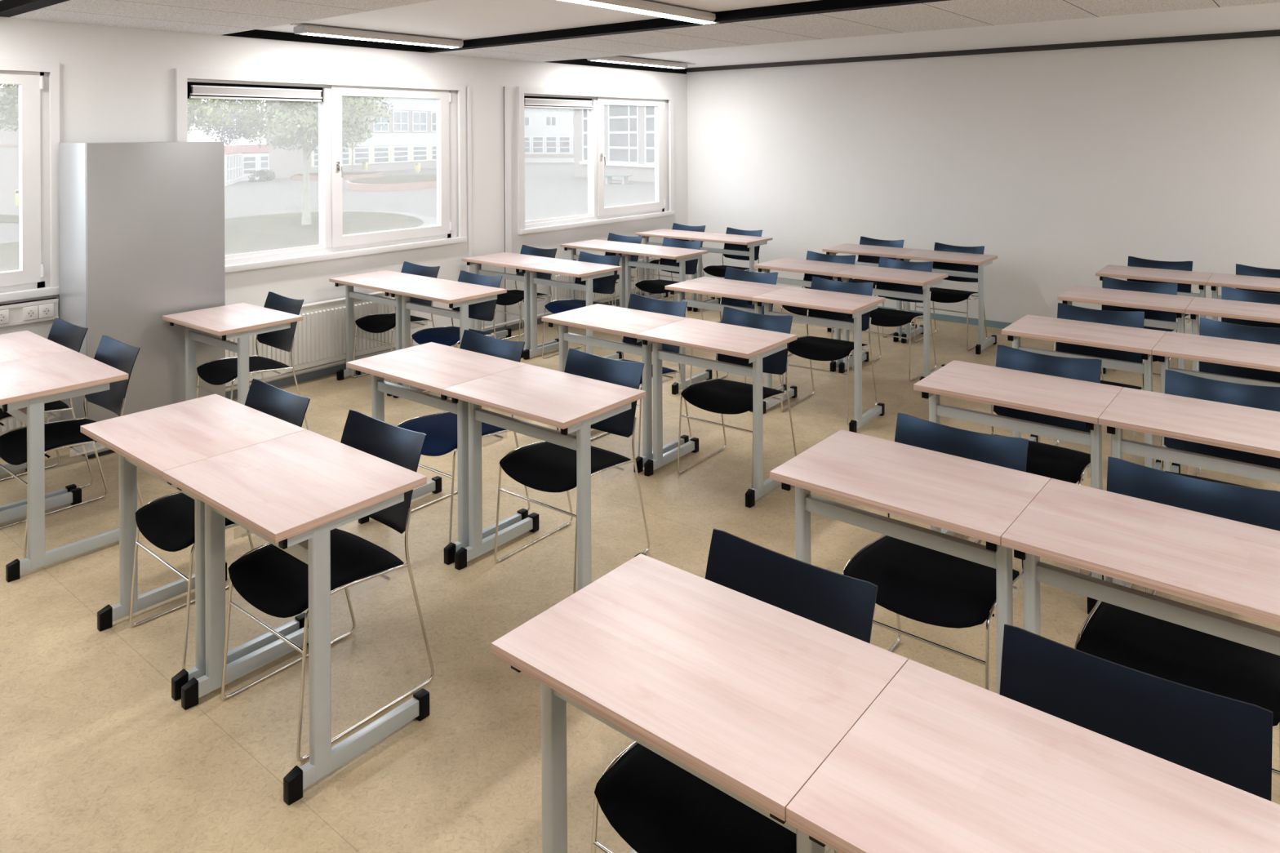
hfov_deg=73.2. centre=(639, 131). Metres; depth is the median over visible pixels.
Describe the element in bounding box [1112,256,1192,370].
chair
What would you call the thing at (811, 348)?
chair
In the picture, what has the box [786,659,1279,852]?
school desk
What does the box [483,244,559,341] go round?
chair
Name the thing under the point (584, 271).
school desk
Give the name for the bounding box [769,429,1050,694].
school desk
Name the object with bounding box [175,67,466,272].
window
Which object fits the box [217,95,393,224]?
tree
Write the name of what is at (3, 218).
grass strip
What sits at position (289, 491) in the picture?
school desk
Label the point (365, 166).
litter bin
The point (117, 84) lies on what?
wall
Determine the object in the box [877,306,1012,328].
baseboard
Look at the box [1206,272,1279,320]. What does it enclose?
school desk
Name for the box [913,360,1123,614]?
school desk
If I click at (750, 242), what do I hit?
school desk
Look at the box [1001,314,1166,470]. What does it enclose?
school desk
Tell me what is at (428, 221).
path
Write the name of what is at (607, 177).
outdoor table
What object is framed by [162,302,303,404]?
school desk
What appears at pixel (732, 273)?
chair
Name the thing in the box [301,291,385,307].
grille
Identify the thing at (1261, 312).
school desk
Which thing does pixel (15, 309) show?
cable trunking
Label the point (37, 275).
window
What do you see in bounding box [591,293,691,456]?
chair
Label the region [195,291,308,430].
chair
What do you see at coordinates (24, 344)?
school desk
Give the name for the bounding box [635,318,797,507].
school desk
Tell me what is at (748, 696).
school desk
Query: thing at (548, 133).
building
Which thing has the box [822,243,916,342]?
school desk
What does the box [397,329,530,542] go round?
chair
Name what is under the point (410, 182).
brick planter
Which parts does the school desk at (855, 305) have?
cross rail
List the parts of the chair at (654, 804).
frame, seat, backrest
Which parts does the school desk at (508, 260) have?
cross rail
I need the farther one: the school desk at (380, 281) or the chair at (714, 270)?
the chair at (714, 270)
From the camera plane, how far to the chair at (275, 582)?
2.81 m
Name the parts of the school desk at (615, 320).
cross rail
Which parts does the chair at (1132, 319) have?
frame, backrest, seat, frame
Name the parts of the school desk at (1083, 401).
cross rail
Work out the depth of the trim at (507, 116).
7.98 m
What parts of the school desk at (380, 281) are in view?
cross rail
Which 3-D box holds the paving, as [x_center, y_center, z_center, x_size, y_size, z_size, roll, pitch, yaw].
[-45.796,5.468,139.641,233.400,0.300,320.000,0,0,39]
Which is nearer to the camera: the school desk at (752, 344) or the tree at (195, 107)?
the school desk at (752, 344)
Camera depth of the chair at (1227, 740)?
1.60 m
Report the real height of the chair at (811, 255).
0.824 m
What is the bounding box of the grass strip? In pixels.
[0,214,18,223]
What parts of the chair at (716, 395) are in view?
frame, seat, backrest, frame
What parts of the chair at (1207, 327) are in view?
frame, backrest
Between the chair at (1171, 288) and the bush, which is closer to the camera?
the chair at (1171, 288)
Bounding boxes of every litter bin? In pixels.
[14,189,18,205]
[362,161,368,171]
[414,163,420,173]
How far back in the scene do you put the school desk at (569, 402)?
3.53 m
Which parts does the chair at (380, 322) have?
frame, seat, frame, backrest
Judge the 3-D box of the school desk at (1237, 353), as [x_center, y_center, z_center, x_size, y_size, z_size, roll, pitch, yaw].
[2.916,1.434,4.159,0.698,0.762,0.514,0,0,39]
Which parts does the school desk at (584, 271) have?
cross rail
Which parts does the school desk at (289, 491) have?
cross rail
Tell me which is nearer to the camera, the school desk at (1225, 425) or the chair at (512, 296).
the school desk at (1225, 425)
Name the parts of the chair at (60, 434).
seat, frame, frame, backrest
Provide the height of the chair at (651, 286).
0.824 m
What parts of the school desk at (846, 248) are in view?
cross rail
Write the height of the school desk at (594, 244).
0.762 m
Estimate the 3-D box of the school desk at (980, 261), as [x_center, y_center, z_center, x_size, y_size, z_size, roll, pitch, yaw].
[2.648,1.443,7.423,0.698,0.762,0.514,0,0,39]
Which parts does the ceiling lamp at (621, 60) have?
mounting rail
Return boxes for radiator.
[0,417,26,435]
[225,291,414,386]
[551,255,656,301]
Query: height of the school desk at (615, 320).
0.762 m
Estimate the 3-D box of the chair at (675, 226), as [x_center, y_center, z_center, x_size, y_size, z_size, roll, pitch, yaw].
[0.406,1.430,9.337,0.467,0.824,0.508,0,0,39]
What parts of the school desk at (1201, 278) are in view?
cross rail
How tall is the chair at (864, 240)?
0.824 m
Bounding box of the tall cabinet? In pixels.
[58,141,225,458]
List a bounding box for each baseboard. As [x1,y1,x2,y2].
[225,291,670,399]
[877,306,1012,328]
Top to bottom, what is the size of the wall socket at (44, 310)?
0.076 m
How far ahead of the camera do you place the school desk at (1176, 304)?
5.42 m
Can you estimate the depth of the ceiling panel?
5.18 m
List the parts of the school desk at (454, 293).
cross rail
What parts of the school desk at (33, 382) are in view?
cross rail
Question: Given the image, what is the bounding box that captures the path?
[0,210,436,243]
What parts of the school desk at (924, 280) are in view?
cross rail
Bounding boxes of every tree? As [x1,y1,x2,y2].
[0,84,18,131]
[186,98,235,134]
[200,99,265,145]
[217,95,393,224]
[342,96,375,172]
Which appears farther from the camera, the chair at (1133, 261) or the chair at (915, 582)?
the chair at (1133, 261)
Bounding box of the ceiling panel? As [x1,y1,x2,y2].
[8,0,1279,62]
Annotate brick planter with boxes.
[290,171,382,180]
[346,174,436,191]
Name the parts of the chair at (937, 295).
frame, seat, backrest, frame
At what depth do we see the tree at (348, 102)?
103.91 m
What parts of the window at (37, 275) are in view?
sash frame, sill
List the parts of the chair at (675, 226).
seat, frame, backrest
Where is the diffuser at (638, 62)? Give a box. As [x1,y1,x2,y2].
[592,59,684,68]
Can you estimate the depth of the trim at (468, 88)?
7.63 m
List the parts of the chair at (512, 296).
frame, seat, backrest, frame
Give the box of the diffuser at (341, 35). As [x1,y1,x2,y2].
[300,32,457,48]
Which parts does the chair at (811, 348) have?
frame, seat, backrest, frame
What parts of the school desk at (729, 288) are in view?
cross rail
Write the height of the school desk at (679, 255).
0.762 m
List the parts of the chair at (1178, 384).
frame, seat, backrest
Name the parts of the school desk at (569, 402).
cross rail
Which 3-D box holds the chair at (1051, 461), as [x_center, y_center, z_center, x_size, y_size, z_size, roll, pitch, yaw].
[1.712,1.410,3.736,0.467,0.824,0.508,0,0,39]
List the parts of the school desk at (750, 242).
cross rail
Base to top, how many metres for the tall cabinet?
1.793 m
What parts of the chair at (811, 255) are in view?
frame, seat, backrest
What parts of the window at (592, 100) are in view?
sill, handle, sash frame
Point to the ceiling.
(460, 20)
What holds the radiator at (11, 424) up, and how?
attached to the wall at (117, 84)
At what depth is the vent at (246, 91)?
6.18 m
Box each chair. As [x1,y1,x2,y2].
[0,317,93,488]
[0,335,143,559]
[128,378,310,669]
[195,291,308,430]
[220,409,434,761]
[351,261,439,382]
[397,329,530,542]
[408,270,502,392]
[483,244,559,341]
[493,347,649,594]
[542,251,622,358]
[577,232,642,304]
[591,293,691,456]
[591,528,878,852]
[634,237,703,319]
[647,222,707,306]
[676,306,796,488]
[689,266,781,389]
[701,226,762,311]
[781,250,856,361]
[781,276,876,425]
[842,413,1028,690]
[851,256,936,381]
[852,235,904,337]
[913,242,986,351]
[962,344,1103,576]
[999,624,1272,801]
[1038,302,1144,466]
[1074,456,1279,776]
[1101,276,1177,380]
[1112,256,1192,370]
[1144,369,1279,595]
[1186,317,1279,476]
[1221,286,1279,328]
[1235,263,1279,293]
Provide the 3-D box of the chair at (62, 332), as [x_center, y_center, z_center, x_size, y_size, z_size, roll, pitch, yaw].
[-3.197,1.442,4.473,0.467,0.824,0.508,0,0,37]
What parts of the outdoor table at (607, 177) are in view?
leg, leg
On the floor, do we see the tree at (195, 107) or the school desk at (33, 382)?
the school desk at (33, 382)
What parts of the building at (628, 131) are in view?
pane, pane, pane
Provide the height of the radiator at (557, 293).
0.397 m
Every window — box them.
[0,58,59,302]
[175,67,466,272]
[516,85,675,235]
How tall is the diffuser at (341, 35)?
0.004 m
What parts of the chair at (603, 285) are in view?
frame, seat, backrest, frame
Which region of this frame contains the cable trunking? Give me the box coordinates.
[0,297,58,327]
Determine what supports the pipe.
attached to the wall at (117, 84)
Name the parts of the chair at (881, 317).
frame, seat, backrest, frame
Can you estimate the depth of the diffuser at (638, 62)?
8.86 m
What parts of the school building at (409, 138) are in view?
pane, pane, pane, pane, pane, pane, pane, pane, pane, pane, pane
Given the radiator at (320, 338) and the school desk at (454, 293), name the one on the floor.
the school desk at (454, 293)
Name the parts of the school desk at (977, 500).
cross rail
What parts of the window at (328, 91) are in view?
handle, sill, sash frame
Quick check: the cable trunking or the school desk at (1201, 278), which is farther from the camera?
the school desk at (1201, 278)
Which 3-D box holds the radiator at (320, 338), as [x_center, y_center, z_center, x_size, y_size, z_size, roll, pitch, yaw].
[-2.406,1.508,6.450,0.067,0.462,1.706,0,0,39]
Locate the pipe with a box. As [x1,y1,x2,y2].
[225,279,688,391]
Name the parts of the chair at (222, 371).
frame, seat, frame, backrest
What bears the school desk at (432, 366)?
on the floor
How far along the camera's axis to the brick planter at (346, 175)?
93.46 m
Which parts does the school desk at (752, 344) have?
cross rail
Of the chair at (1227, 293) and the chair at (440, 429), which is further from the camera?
the chair at (1227, 293)
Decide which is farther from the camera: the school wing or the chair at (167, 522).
the school wing
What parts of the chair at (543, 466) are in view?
frame, seat, backrest, frame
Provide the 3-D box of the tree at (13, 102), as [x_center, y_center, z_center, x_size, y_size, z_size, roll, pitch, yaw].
[-33.101,0.383,45.258,4.464,9.316,5.505,0,0,39]
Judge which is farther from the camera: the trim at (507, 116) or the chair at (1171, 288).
the trim at (507, 116)
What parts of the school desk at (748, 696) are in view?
cross rail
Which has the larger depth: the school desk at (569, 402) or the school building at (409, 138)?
the school building at (409, 138)
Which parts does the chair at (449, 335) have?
frame, seat, frame, backrest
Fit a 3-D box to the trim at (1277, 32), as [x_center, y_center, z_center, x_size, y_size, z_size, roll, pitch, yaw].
[3.626,-0.763,7.754,7.873,0.058,0.030,0,0,39]
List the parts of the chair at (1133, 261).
backrest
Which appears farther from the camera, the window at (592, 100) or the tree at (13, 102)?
the tree at (13, 102)
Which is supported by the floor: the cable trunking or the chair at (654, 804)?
the chair at (654, 804)
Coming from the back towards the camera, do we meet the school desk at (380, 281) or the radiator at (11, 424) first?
the school desk at (380, 281)
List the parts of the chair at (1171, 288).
frame, backrest, seat, frame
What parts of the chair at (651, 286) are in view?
frame, seat, backrest, frame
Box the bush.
[248,168,275,182]
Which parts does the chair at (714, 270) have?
frame, seat, backrest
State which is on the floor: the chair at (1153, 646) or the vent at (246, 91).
the chair at (1153, 646)
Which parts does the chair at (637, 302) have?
frame, seat, backrest, frame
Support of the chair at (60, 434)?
on the floor
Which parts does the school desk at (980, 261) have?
cross rail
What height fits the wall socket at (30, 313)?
0.076 m
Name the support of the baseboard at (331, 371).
attached to the wall at (117, 84)
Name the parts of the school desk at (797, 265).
cross rail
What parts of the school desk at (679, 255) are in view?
cross rail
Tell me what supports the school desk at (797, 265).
on the floor
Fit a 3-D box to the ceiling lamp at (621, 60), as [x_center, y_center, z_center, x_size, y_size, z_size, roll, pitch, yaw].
[0.056,-0.723,8.923,0.145,0.066,1.750,0,0,39]
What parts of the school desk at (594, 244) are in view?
cross rail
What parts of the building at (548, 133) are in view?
pane, pane, pane, pane, pane, pane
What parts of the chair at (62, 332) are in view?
frame, seat, frame, backrest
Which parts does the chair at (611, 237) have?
backrest, frame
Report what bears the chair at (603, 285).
on the floor
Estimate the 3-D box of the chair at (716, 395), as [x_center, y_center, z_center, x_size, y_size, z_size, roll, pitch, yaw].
[0.530,1.419,4.669,0.467,0.824,0.508,0,0,37]
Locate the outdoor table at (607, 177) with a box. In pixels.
[604,174,632,184]
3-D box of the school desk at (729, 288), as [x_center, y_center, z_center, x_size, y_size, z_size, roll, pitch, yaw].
[0.609,1.453,6.004,0.698,0.762,0.514,0,0,38]
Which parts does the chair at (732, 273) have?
frame, backrest, frame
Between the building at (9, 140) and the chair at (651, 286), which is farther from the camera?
the building at (9, 140)
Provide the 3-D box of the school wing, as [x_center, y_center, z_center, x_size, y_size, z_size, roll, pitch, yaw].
[-40.666,3.265,88.709,10.219,3.820,9.779,0,0,39]
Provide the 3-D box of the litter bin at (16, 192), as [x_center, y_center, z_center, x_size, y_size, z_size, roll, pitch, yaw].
[-36.674,4.208,51.202,0.540,1.570,0.520,0,0,4]
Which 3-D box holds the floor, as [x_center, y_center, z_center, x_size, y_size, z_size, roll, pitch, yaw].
[0.344,1.870,3.664,7.885,0.080,10.530,0,0,39]
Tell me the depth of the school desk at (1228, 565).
2.20 m
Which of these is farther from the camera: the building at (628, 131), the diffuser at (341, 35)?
the building at (628, 131)
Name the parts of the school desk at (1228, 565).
cross rail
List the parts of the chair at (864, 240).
seat, backrest, frame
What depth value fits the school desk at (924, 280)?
6.35 m
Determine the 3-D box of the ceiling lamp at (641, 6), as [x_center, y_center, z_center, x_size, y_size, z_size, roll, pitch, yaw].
[0.053,-0.717,4.983,0.145,0.066,1.730,0,0,39]
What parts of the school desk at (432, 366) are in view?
cross rail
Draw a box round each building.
[0,87,18,215]
[265,96,436,178]
[524,107,573,162]
[573,104,654,182]
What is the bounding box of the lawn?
[0,211,423,271]
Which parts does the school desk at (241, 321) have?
cross rail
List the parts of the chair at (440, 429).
frame, seat, frame, backrest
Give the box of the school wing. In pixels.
[224,144,269,186]
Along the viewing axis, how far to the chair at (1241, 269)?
6.37 m
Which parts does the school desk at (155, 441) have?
cross rail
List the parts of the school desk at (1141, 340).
cross rail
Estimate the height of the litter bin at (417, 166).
1.300 m
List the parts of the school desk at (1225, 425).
cross rail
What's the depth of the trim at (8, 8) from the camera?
5.93 m
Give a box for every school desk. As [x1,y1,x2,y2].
[0,330,76,511]
[0,350,128,582]
[80,394,306,701]
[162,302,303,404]
[162,429,429,805]
[328,270,440,395]
[346,342,528,564]
[385,279,506,398]
[441,364,646,596]
[462,252,559,357]
[491,553,907,852]
[516,258,622,359]
[541,303,688,473]
[560,239,646,307]
[614,244,708,317]
[635,228,715,311]
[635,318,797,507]
[664,276,786,412]
[688,232,772,311]
[751,286,885,432]
[753,257,859,371]
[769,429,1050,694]
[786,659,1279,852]
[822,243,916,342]
[832,265,948,380]
[896,248,997,354]
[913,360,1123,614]
[1000,478,1279,655]
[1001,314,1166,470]
[1057,285,1194,369]
[1095,264,1213,373]
[1097,386,1279,587]
[1151,331,1279,473]
[1185,297,1279,371]
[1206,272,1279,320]
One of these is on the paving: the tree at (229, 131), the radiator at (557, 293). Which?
the tree at (229, 131)
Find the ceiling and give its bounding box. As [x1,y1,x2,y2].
[0,0,1279,67]
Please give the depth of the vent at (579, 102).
8.59 m
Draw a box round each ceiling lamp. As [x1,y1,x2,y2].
[289,22,463,48]
[560,0,719,24]
[586,55,695,68]
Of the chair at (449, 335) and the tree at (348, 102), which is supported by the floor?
the chair at (449, 335)
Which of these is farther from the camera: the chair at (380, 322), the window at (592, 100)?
the window at (592, 100)
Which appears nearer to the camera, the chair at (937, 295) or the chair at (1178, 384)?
the chair at (1178, 384)
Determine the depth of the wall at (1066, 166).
7.93 m
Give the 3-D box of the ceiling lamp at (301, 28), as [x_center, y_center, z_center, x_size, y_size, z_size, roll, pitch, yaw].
[-1.832,-0.702,6.437,0.145,0.066,1.630,0,0,39]
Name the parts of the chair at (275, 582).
frame, seat, frame, backrest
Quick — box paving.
[0,162,654,243]
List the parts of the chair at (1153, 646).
frame, seat, backrest, frame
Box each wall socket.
[0,309,8,324]
[22,305,38,320]
[38,303,53,318]
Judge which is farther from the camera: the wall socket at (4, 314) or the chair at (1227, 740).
the wall socket at (4, 314)
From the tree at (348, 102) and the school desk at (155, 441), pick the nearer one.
the school desk at (155, 441)
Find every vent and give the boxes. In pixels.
[186,81,323,102]
[524,95,592,109]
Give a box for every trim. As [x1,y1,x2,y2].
[0,0,946,74]
[466,86,472,328]
[503,86,511,325]
[686,29,1279,71]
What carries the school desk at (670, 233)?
on the floor
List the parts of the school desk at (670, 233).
cross rail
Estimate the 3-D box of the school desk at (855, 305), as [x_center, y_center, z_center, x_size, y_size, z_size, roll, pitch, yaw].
[1.159,1.448,5.572,0.698,0.762,0.514,0,0,38]
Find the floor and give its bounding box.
[0,292,1279,852]
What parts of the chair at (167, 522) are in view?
seat, frame, frame, backrest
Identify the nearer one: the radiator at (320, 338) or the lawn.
the radiator at (320, 338)
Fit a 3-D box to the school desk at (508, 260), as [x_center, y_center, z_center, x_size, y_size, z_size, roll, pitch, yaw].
[-1.099,1.467,7.402,0.698,0.762,0.514,0,0,40]
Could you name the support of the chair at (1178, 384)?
on the floor
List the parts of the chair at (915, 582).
frame, seat, backrest, frame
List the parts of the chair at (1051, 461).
frame, seat, backrest, frame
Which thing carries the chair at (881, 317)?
on the floor
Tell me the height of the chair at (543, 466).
0.824 m
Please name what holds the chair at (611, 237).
on the floor
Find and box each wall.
[0,16,688,422]
[687,35,1279,333]
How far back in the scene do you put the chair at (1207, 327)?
4.49 m
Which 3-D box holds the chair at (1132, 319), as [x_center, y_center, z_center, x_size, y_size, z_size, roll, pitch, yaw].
[2.480,1.407,4.716,0.467,0.824,0.508,0,0,37]
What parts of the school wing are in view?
pane, pane, pane, pane, pane, pane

